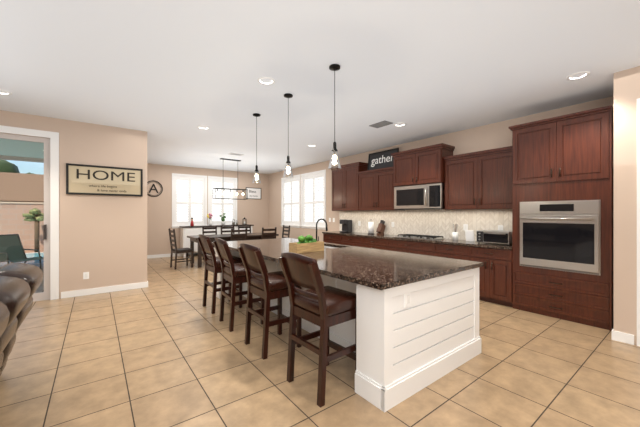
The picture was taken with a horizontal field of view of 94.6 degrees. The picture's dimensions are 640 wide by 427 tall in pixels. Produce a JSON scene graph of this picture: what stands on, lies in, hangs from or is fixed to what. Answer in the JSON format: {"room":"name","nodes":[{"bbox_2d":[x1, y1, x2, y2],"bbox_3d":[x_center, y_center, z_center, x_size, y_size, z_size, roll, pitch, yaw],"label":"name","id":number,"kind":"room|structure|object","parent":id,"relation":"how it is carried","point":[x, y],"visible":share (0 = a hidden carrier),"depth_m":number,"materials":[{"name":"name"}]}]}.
{"room":"kitchen","nodes":[
{"label":"kitchen","id":0,"kind":"room"},
{"bbox_2d":[0,110,146,298],"bbox_3d":[-5.526,-0.080,4.119,5.400,3.000,0.150,0,0,-37],"label":"wall","id":1,"kind":"structure","parent":0,"point":[103,240],"depth_m":5.23,"materials":[{"name":"beige paint"}]},
{"bbox_2d":[0,125,58,301],"bbox_3d":[-5.269,0.037,4.289,2.225,2.765,0.150,0,0,-37],"label":"door frame","id":2,"kind":"structure","parent":1,"relation":"attached to","point":[50,226],"depth_m":4.84,"materials":[{"name":"white paint"}]},
{"bbox_2d":[83,272,88,278],"bbox_3d":[-4.066,1.080,5.131,0.080,0.120,0.008,0,0,-37],"label":"outlet","id":3,"kind":"object","parent":1,"relation":"attached to","point":[85,275],"visible":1,"depth_m":5.13,"materials":[{"name":"white plastic"}]},
{"bbox_2d":[66,163,142,196],"bbox_3d":[-3.829,-0.585,5.298,1.110,0.520,0.025,0,0,-37],"label":"home sign","id":4,"kind":"object","parent":1,"relation":"attached to","point":[81,179],"visible":1,"depth_m":5.27,"materials":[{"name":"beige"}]},
{"bbox_2d":[61,281,147,298],"bbox_3d":[-3.829,1.367,5.321,1.269,0.105,0.034,0,0,-37],"label":"baseboard","id":5,"kind":"structure","parent":1,"relation":"attached to","point":[75,293],"depth_m":5.26,"materials":[{"name":"white paint"}]},
{"bbox_2d":[147,163,268,254],"bbox_3d":[-4.064,-0.080,10.450,4.900,3.000,0.150,0,0,-37],"label":"wall","id":6,"kind":"structure","parent":0,"point":[255,212],"depth_m":9.72,"materials":[{"name":"beige paint"}]},
{"bbox_2d":[147,180,162,196],"bbox_3d":[-5.300,-0.790,9.399,0.528,0.528,0.020,0,0,-37],"label":"monogram sign","id":7,"kind":"object","parent":6,"relation":"attached to","point":[154,189],"visible":0.73,"depth_m":9.40,"materials":[{"name":"black"}]},
{"bbox_2d":[147,252,202,258],"bbox_3d":[-3.954,1.367,10.430,4.750,0.105,0.014,0,0,-37],"label":"baseboard","id":8,"kind":"structure","parent":6,"relation":"attached to","point":[195,253],"depth_m":9.57,"materials":[{"name":"white paint"}]},
{"bbox_2d":[171,173,206,227],"bbox_3d":[-4.468,-0.420,10.114,1.160,1.820,0.195,0,0,-37],"label":"window","id":9,"kind":"structure","parent":6,"relation":"in","point":[189,202],"depth_m":10.07,"materials":[{"name":"white glass"}]},
{"bbox_2d":[177,180,201,221],"bbox_3d":[-4.545,-0.420,10.215,1.110,1.800,0.001,0,0,-37],"label":"window far glow","id":10,"kind":"object","parent":9,"relation":"attached to","point":[187,197],"depth_m":10.19,"materials":[{"name":"white"}]},
{"bbox_2d":[208,176,236,224],"bbox_3d":[-3.569,-0.420,10.799,1.100,1.820,0.195,0,0,-37],"label":"window","id":11,"kind":"structure","parent":6,"relation":"in","point":[225,204],"depth_m":10.77,"materials":[{"name":"white glass"}]},
{"bbox_2d":[212,184,231,218],"bbox_3d":[-3.646,-0.420,10.900,1.050,1.800,0.001,0,0,-37],"label":"window far glow","id":12,"kind":"object","parent":11,"relation":"attached to","point":[219,204],"depth_m":10.84,"materials":[{"name":"white"}]},
{"bbox_2d":[246,187,260,198],"bbox_3d":[-2.579,-0.780,11.471,0.640,0.440,0.019,0,0,-37],"label":"sign","id":13,"kind":"object","parent":6,"relation":"attached to","point":[254,193],"visible":1,"depth_m":11.47,"materials":[{"name":"white"}]},
{"bbox_2d":[0,254,639,426],"bbox_3d":[-1.773,1.470,3.112,10.450,0.100,14.600,0,0,-37],"label":"floor","id":14,"kind":"structure","parent":0,"point":[165,348],"depth_m":2.62,"materials":[{"name":"tile"}]},
{"bbox_2d":[0,263,42,375],"bbox_3d":[-2.471,0.926,1.637,1.192,0.988,2.130,0,0,-37],"label":"sofa","id":15,"kind":"object","parent":14,"relation":"on","point":[20,283],"visible":1,"depth_m":2.07,"materials":[{"name":"leather"}]},
{"bbox_2d":[168,228,193,269],"bbox_3d":[-3.660,0.905,7.769,0.497,1.030,0.450,0,0,-41],"label":"dining chair","id":16,"kind":"object","parent":14,"relation":"on","point":[176,250],"visible":1,"depth_m":7.69,"materials":[{"name":"black wood"}]},
{"bbox_2d":[202,226,216,259],"bbox_3d":[-3.322,0.905,9.064,0.450,1.030,0.497,0,0,-37],"label":"dining chair","id":17,"kind":"object","parent":14,"relation":"on","point":[215,231],"visible":0.19,"depth_m":9.20,"materials":[{"name":"black wood"}]},
{"bbox_2d":[179,224,253,257],"bbox_3d":[-3.560,0.917,10.358,2.450,1.005,0.457,0,0,-37],"label":"buffet","id":18,"kind":"object","parent":14,"relation":"on","point":[185,231],"visible":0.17,"depth_m":9.74,"materials":[{"name":"white paint"}]},
{"bbox_2d":[207,213,212,225],"bbox_3d":[-3.805,0.200,10.167,0.191,0.429,0.216,0,0,-37],"label":"flowers","id":19,"kind":"object","parent":18,"relation":"on","point":[209,215],"visible":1,"depth_m":10.15,"materials":[{"name":"white ceramic"}]},
{"bbox_2d":[219,213,225,224],"bbox_3d":[-3.441,0.200,10.456,0.258,0.428,0.274,0,0,-37],"label":"plant","id":20,"kind":"object","parent":18,"relation":"on","point":[223,221],"visible":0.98,"depth_m":10.42,"materials":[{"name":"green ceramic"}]},
{"bbox_2d":[197,234,242,313],"bbox_3d":[-1.515,0.863,4.464,0.574,1.115,0.464,0,0,-38],"label":"stool","id":21,"kind":"object","parent":14,"relation":"on","point":[212,263],"visible":0.81,"depth_m":4.33,"materials":[{"name":"brown wood"}]},
{"bbox_2d":[221,225,234,233],"bbox_3d":[-2.869,0.905,9.409,0.450,1.030,0.497,0,0,-37],"label":"dining chair","id":22,"kind":"object","parent":14,"relation":"on","point":[227,230],"visible":0.15,"depth_m":9.56,"materials":[{"name":"black wood"}]},
{"bbox_2d":[187,233,278,267],"bbox_3d":[-2.534,1.028,8.755,2.420,0.785,1.000,0,0,-37],"label":"dining table","id":23,"kind":"object","parent":14,"relation":"on","point":[250,236],"visible":0.48,"depth_m":8.35,"materials":[{"name":"black wood"}]},
{"bbox_2d":[231,228,246,240],"bbox_3d":[-2.286,0.905,8.034,0.450,1.030,0.497,0,0,-37],"label":"dining chair","id":24,"kind":"object","parent":14,"relation":"on","point":[236,235],"visible":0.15,"depth_m":7.85,"materials":[{"name":"black wood"}]},
{"bbox_2d":[213,238,264,331],"bbox_3d":[-1.052,0.863,3.828,0.574,1.115,0.464,0,0,-34],"label":"stool","id":25,"kind":"object","parent":14,"relation":"on","point":[234,274],"visible":0.83,"depth_m":3.65,"materials":[{"name":"brown wood"}]},
{"bbox_2d":[238,225,250,233],"bbox_3d":[-2.419,0.905,9.777,0.450,1.030,0.497,0,0,-35],"label":"dining chair","id":26,"kind":"object","parent":14,"relation":"on","point":[249,226],"visible":0.19,"depth_m":9.97,"materials":[{"name":"black wood"}]},
{"bbox_2d":[261,227,276,238],"bbox_3d":[-1.571,0.905,8.579,0.450,1.030,0.497,0,0,-35],"label":"dining chair","id":27,"kind":"object","parent":14,"relation":"on","point":[274,234],"visible":0.25,"depth_m":8.40,"materials":[{"name":"black wood"}]},
{"bbox_2d":[238,243,301,359],"bbox_3d":[-0.538,0.863,3.160,0.574,1.115,0.464,0,0,-38],"label":"stool","id":28,"kind":"object","parent":14,"relation":"on","point":[266,285],"visible":0.9,"depth_m":3.02,"materials":[{"name":"brown wood"}]},
{"bbox_2d":[282,225,289,237],"bbox_3d":[-1.304,0.905,9.754,0.497,1.030,0.450,0,0,-35],"label":"dining chair","id":29,"kind":"object","parent":14,"relation":"on","point":[283,231],"visible":0.23,"depth_m":9.87,"materials":[{"name":"black wood"}]},
{"bbox_2d":[278,252,355,407],"bbox_3d":[0.005,0.863,2.453,0.574,1.115,0.464,0,0,-39],"label":"stool","id":30,"kind":"object","parent":14,"relation":"on","point":[321,305],"visible":0.92,"depth_m":2.32,"materials":[{"name":"brown wood"}]},
{"bbox_2d":[323,233,337,243],"bbox_3d":[0.554,0.980,7.932,0.594,0.880,0.752,0,0,-37],"label":"base cabinet","id":31,"kind":"object","parent":14,"relation":"on","point":[327,237],"depth_m":7.79,"materials":[{"name":"brown wood"}]},
{"bbox_2d":[338,237,357,246],"bbox_3d":[0.981,0.980,7.372,0.594,0.880,0.904,0,0,-37],"label":"base cabinet","id":32,"kind":"object","parent":14,"relation":"on","point":[351,241],"depth_m":7.25,"materials":[{"name":"brown wood"}]},
{"bbox_2d":[215,249,481,412],"bbox_3d":[-0.107,0.980,4.080,1.492,0.880,3.828,0,0,-37],"label":"kitchen island","id":33,"kind":"object","parent":14,"relation":"on","point":[417,322],"depth_m":2.40,"materials":[{"name":"white paint"}]},
{"bbox_2d":[212,238,483,289],"bbox_3d":[-0.115,0.520,4.074,1.554,0.040,3.840,0,0,-37],"label":"island countertop","id":34,"kind":"structure","parent":33,"relation":"on","point":[377,269],"depth_m":3.01,"materials":[{"name":"brown stone"}]},
{"bbox_2d":[289,235,323,252],"bbox_3d":[-0.174,0.390,3.891,0.450,0.219,0.181,0,0,-40],"label":"planter","id":35,"kind":"object","parent":34,"relation":"on","point":[307,243],"visible":1,"depth_m":3.80,"materials":[{"name":"brown wood"}]},
{"bbox_2d":[307,218,327,247],"bbox_3d":[-0.030,0.287,4.545,0.241,0.427,0.301,0,0,-37],"label":"faucet","id":36,"kind":"object","parent":34,"relation":"on","point":[321,218],"depth_m":4.44,"materials":[{"name":"black metal"}]},
{"bbox_2d":[328,246,335,249],"bbox_3d":[0.067,0.645,4.640,0.393,0.234,0.824,0,0,-37],"label":"sink","id":37,"kind":"object","parent":34,"relation":"in","point":[329,247],"depth_m":4.71,"materials":[{"name":"silver metal"}]},
{"bbox_2d":[358,237,381,249],"bbox_3d":[1.441,0.980,6.768,0.594,0.880,0.864,0,0,-37],"label":"base cabinet","id":38,"kind":"object","parent":14,"relation":"on","point":[367,242],"depth_m":6.67,"materials":[{"name":"brown wood"}]},
{"bbox_2d":[382,237,429,255],"bbox_3d":[1.993,0.980,6.044,0.594,0.880,1.204,0,0,-37],"label":"base cabinet","id":39,"kind":"object","parent":14,"relation":"on","point":[414,247],"depth_m":5.86,"materials":[{"name":"brown wood"}]},
{"bbox_2d":[338,229,509,248],"bbox_3d":[1.695,0.520,6.409,0.625,0.040,4.598,0,0,-37],"label":"countertop","id":40,"kind":"structure","parent":39,"relation":"on","point":[389,236],"depth_m":5.68,"materials":[{"name":"brown stone"}]},
{"bbox_2d":[339,219,351,232],"bbox_3d":[0.685,0.324,7.863,0.280,0.350,0.240,0,0,-37],"label":"coffee maker","id":41,"kind":"object","parent":40,"relation":"on","point":[346,225],"visible":1,"depth_m":7.78,"materials":[{"name":"grey plastic"}]},
{"bbox_2d":[368,222,374,233],"bbox_3d":[1.246,0.320,7.210,0.170,0.358,0.170,0,0,-37],"label":"paper towel","id":42,"kind":"object","parent":40,"relation":"on","point":[370,227],"visible":1,"depth_m":7.16,"materials":[{"name":"white paper"}]},
{"bbox_2d":[376,220,385,234],"bbox_3d":[1.448,0.328,6.999,0.224,0.342,0.110,0,0,-37],"label":"knife block","id":43,"kind":"object","parent":40,"relation":"on","point":[381,228],"visible":1,"depth_m":6.96,"materials":[{"name":"brown wood"}]},
{"bbox_2d":[393,233,445,240],"bbox_3d":[2.009,0.474,6.018,0.450,0.052,0.900,0,0,-37],"label":"cooktop","id":44,"kind":"object","parent":40,"relation":"in","point":[410,236],"depth_m":5.90,"materials":[{"name":"silver metal"}]},
{"bbox_2d":[452,224,457,239],"bbox_3d":[2.550,0.349,5.563,0.110,0.301,0.110,0,0,-37],"label":"utensil crock","id":45,"kind":"object","parent":40,"relation":"on","point":[455,235],"visible":1,"depth_m":5.53,"materials":[{"name":"white ceramic"}]},
{"bbox_2d":[465,230,474,240],"bbox_3d":[2.708,0.399,5.307,0.119,0.200,0.150,0,0,-37],"label":"frame","id":46,"kind":"object","parent":40,"relation":"on","point":[469,235],"visible":1,"depth_m":5.28,"materials":[{"name":"white"}]},
{"bbox_2d":[477,230,511,244],"bbox_3d":[2.906,0.392,4.867,0.398,0.215,0.500,0,0,-37],"label":"toaster oven","id":47,"kind":"object","parent":40,"relation":"on","point":[496,236],"visible":0.9,"depth_m":4.74,"materials":[{"name":"silver metal"}]},
{"bbox_2d":[430,245,465,259],"bbox_3d":[2.520,0.980,5.352,0.594,0.880,0.784,0,0,-37],"label":"base cabinet","id":48,"kind":"object","parent":14,"relation":"on","point":[446,251],"depth_m":5.18,"materials":[{"name":"brown wood"}]},
{"bbox_2d":[466,245,509,306],"bbox_3d":[2.892,0.980,4.863,0.594,0.880,0.692,0,0,-37],"label":"base cabinet","id":49,"kind":"object","parent":14,"relation":"on","point":[494,277],"depth_m":4.62,"materials":[{"name":"brown wood"}]},
{"bbox_2d":[510,105,613,330],"bbox_3d":[3.416,0.075,4.155,0.618,2.690,1.070,0,0,-37],"label":"tall cabinet","id":50,"kind":"object","parent":14,"relation":"on","point":[542,190],"depth_m":3.91,"materials":[{"name":"brown wood"}]},
{"bbox_2d":[0,0,639,173],"bbox_3d":[-1.773,-1.640,3.112,10.450,0.120,14.600,0,0,-37],"label":"ceiling","id":51,"kind":"structure","parent":0,"point":[168,76],"depth_m":3.19,"materials":[{"name":"white paint"}]},
{"bbox_2d":[0,89,11,94],"bbox_3d":[-4.143,-1.583,3.821,0.210,0.026,0.210,0,0,-37],"label":"recessed light","id":52,"kind":"object","parent":51,"relation":"in","point":[9,93],"visible":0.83,"depth_m":3.87,"materials":[{"name":"white"}]},
{"bbox_2d":[220,158,240,161],"label":"canopy","id":53,"kind":"object","parent":51,"relation":"hanging from","point":[220,158],"depth_m":8.58,"materials":[{"name":"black metal"}]},
{"bbox_2d":[213,188,247,199],"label":"chandelier","id":54,"kind":"object","parent":51,"relation":"hanging from","point":[230,189],"depth_m":8.51,"materials":[{"name":"black metal"}]},
{"bbox_2d":[252,113,260,183],"bbox_3d":[-1.011,-1.030,4.710,0.148,1.100,0.148,0,0,-37],"label":"pendant light","id":55,"kind":"object","parent":51,"relation":"hanging from","point":[256,115],"visible":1,"depth_m":4.70,"materials":[{"name":"black metal"}]},
{"bbox_2d":[257,77,274,84],"bbox_3d":[-0.638,-1.583,3.511,0.210,0.026,0.210,0,0,-37],"label":"recessed light","id":56,"kind":"object","parent":51,"relation":"in","point":[270,78],"visible":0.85,"depth_m":3.49,"materials":[{"name":"white"}]},
{"bbox_2d":[283,93,292,176],"bbox_3d":[-0.424,-1.030,3.939,0.148,1.100,0.148,0,0,-37],"label":"pendant light","id":57,"kind":"object","parent":51,"relation":"hanging from","point":[288,162],"visible":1,"depth_m":3.92,"materials":[{"name":"glass"}]},
{"bbox_2d":[328,64,340,169],"bbox_3d":[0.158,-1.030,3.175,0.148,1.100,0.148,0,0,-37],"label":"pendant light","id":58,"kind":"object","parent":51,"relation":"hanging from","point":[334,68],"visible":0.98,"depth_m":3.16,"materials":[{"name":"black metal"}]},
{"bbox_2d":[369,121,392,127],"bbox_3d":[1.077,-1.574,5.220,0.220,0.012,0.360,0,0,-37],"label":"ceiling vent","id":59,"kind":"object","parent":51,"relation":"in","point":[380,124],"visible":0.96,"depth_m":5.21,"materials":[{"name":"grey metal"}]},
{"bbox_2d":[566,71,589,79],"bbox_3d":[2.955,-1.583,3.382,0.210,0.026,0.210,0,0,-37],"label":"recessed light","id":60,"kind":"object","parent":51,"relation":"in","point":[569,76],"visible":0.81,"depth_m":3.37,"materials":[{"name":"white"}]},
{"bbox_2d":[269,96,613,241],"bbox_3d":[0.993,-0.080,7.979,0.150,3.000,10.210,0,0,-37],"label":"wall","id":61,"kind":"structure","parent":0,"point":[490,136],"depth_m":6.14,"materials":[{"name":"beige paint"}]},
{"bbox_2d":[280,174,300,227],"bbox_3d":[-1.003,-0.420,10.562,0.195,1.820,1.310,0,0,-37],"label":"window","id":62,"kind":"structure","parent":61,"relation":"in","point":[292,221],"depth_m":10.53,"materials":[{"name":"white glass"}]},
{"bbox_2d":[286,181,298,216],"bbox_3d":[-0.902,-0.420,10.640,0.001,1.800,1.260,0,0,-37],"label":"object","id":63,"kind":"object","parent":62,"relation":"attached to","point":[293,200],"depth_m":10.72,"materials":[{"name":"white"}]},
{"bbox_2d":[300,169,325,229],"bbox_3d":[-0.182,-0.420,9.484,0.195,1.820,1.360,0,0,-37],"label":"window","id":64,"kind":"structure","parent":61,"relation":"in","point":[307,205],"depth_m":9.47,"materials":[{"name":"white glass"}]},
{"bbox_2d":[306,177,322,219],"bbox_3d":[-0.081,-0.420,9.562,0.001,1.800,1.310,0,0,-37],"label":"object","id":65,"kind":"object","parent":64,"relation":"attached to","point":[312,196],"depth_m":9.78,"materials":[{"name":"white"}]},
{"bbox_2d":[332,162,369,212],"bbox_3d":[0.791,-0.653,7.843,0.325,1.166,1.142,0,0,-37],"label":"upper cabinet","id":66,"kind":"object","parent":61,"relation":"attached to","point":[345,179],"depth_m":7.72,"materials":[{"name":"brown wood"}]},
{"bbox_2d":[358,169,405,212],"bbox_3d":[1.439,-0.529,6.992,0.325,0.919,1.140,0,0,-37],"label":"upper cabinet","id":67,"kind":"object","parent":61,"relation":"attached to","point":[375,195],"depth_m":6.91,"materials":[{"name":"brown wood"}]},
{"bbox_2d":[367,148,398,170],"bbox_3d":[1.477,-1.262,6.996,0.079,0.445,0.900,0,0,-37],"label":"gather sign","id":68,"kind":"object","parent":67,"relation":"on","point":[380,159],"visible":0.92,"depth_m":7.02,"materials":[{"name":"black wood"}]},
{"bbox_2d":[394,185,445,208],"bbox_3d":[2.093,-0.328,6.070,0.402,0.495,1.110,0,0,-37],"label":"microwave","id":69,"kind":"object","parent":61,"relation":"attached to","point":[406,196],"depth_m":5.86,"materials":[{"name":"silver metal"}]},
{"bbox_2d":[390,145,453,188],"bbox_3d":[2.085,-0.916,6.063,0.424,0.673,1.120,0,0,-37],"label":"upper cabinet","id":70,"kind":"object","parent":61,"relation":"attached to","point":[419,166],"depth_m":5.83,"materials":[{"name":"brown wood"}]},
{"bbox_2d":[446,149,509,208],"bbox_3d":[2.836,-0.543,5.159,0.325,0.946,1.230,0,0,-37],"label":"upper cabinet","id":71,"kind":"object","parent":61,"relation":"attached to","point":[475,180],"depth_m":5.04,"materials":[{"name":"brown wood"}]},
{"bbox_2d":[614,66,639,344],"bbox_3d":[5.010,-0.080,1.956,1.060,3.000,4.240,0,0,-37],"label":"wall","id":72,"kind":"structure","parent":0,"point":[626,89],"depth_m":3.25,"materials":[{"name":"beige paint"}]},
{"bbox_2d":[612,328,618,339],"bbox_3d":[3.393,1.367,3.398,0.264,0.105,0.014,0,0,-37],"label":"baseboard","id":73,"kind":"structure","parent":72,"relation":"attached to","point":[615,334],"depth_m":3.30,"materials":[{"name":"white paint"}]},
{"bbox_2d":[637,98,639,346],"bbox_3d":[3.688,0.095,2.734,0.098,2.650,1.040,0,0,-37],"label":"door frame","id":74,"kind":"structure","parent":72,"relation":"attached to","point":[638,221],"depth_m":3.16,"materials":[{"name":"white paint"}]},
{"label":"outside","id":75,"kind":"structure","parent":0,"visible":0},
{"bbox_3d":[-10.605,1.555,13.921,80.000,0.050,85.000,0,0,-37],"label":"ground","id":76,"kind":"structure","parent":75,"visible":0},
{"bbox_2d":[0,159,33,173],"bbox_3d":[-24.514,-1.925,22.235,19.636,6.909,5.583,0,0,-37],"label":"trees","id":77,"kind":"object","parent":76,"relation":"on","point":[4,162],"depth_m":22.08,"materials":[{"name":"green plant"}]},
{"bbox_2d":[0,252,43,266],"bbox_3d":[-9.368,1.485,6.629,8.130,0.090,8.500,0,0,-37],"label":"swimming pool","id":78,"kind":"structure","parent":76,"relation":"on","point":[29,256],"depth_m":8.88,"materials":[{"name":"blue liquid"}]},
{"bbox_2d":[0,234,43,269],"bbox_3d":[-7.123,0.977,6.901,1.020,0.946,0.612,0,0,18],"label":"lounge chair","id":79,"kind":"object","parent":78,"relation":"on","point":[9,252],"depth_m":7.06,"materials":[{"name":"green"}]},
{"bbox_2d":[0,138,43,162],"bbox_3d":[-7.642,-0.050,4.776,7.630,2.980,3.440,0,0,-37],"label":"patio cover","id":80,"kind":"object","parent":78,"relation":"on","point":[23,147],"depth_m":6.37,"materials":[{"name":"teal"}]},
{"bbox_2d":[0,202,43,252],"bbox_3d":[-12.938,0.545,10.383,36.000,1.970,0.260,0,0,-37],"label":"outdoor wall","id":81,"kind":"structure","parent":76,"relation":"on","point":[16,230],"depth_m":11.36,"materials":[{"name":"beige paint"}]},
{"bbox_2d":[0,172,43,201],"bbox_3d":[-20.173,-0.400,14.929,23.200,3.860,13.000,0,0,-37],"label":"house","id":82,"kind":"structure","parent":76,"relation":"on","point":[37,190],"depth_m":14.37,"materials":[{"name":"beige"}]},
{"bbox_2d":[22,208,43,251],"bbox_3d":[-10.700,0.660,11.134,0.730,1.740,0.656,0,0,-37],"label":"tree","id":83,"kind":"object","parent":76,"relation":"on","point":[29,216],"depth_m":11.08,"materials":[{"name":"green plant"}]}
]}

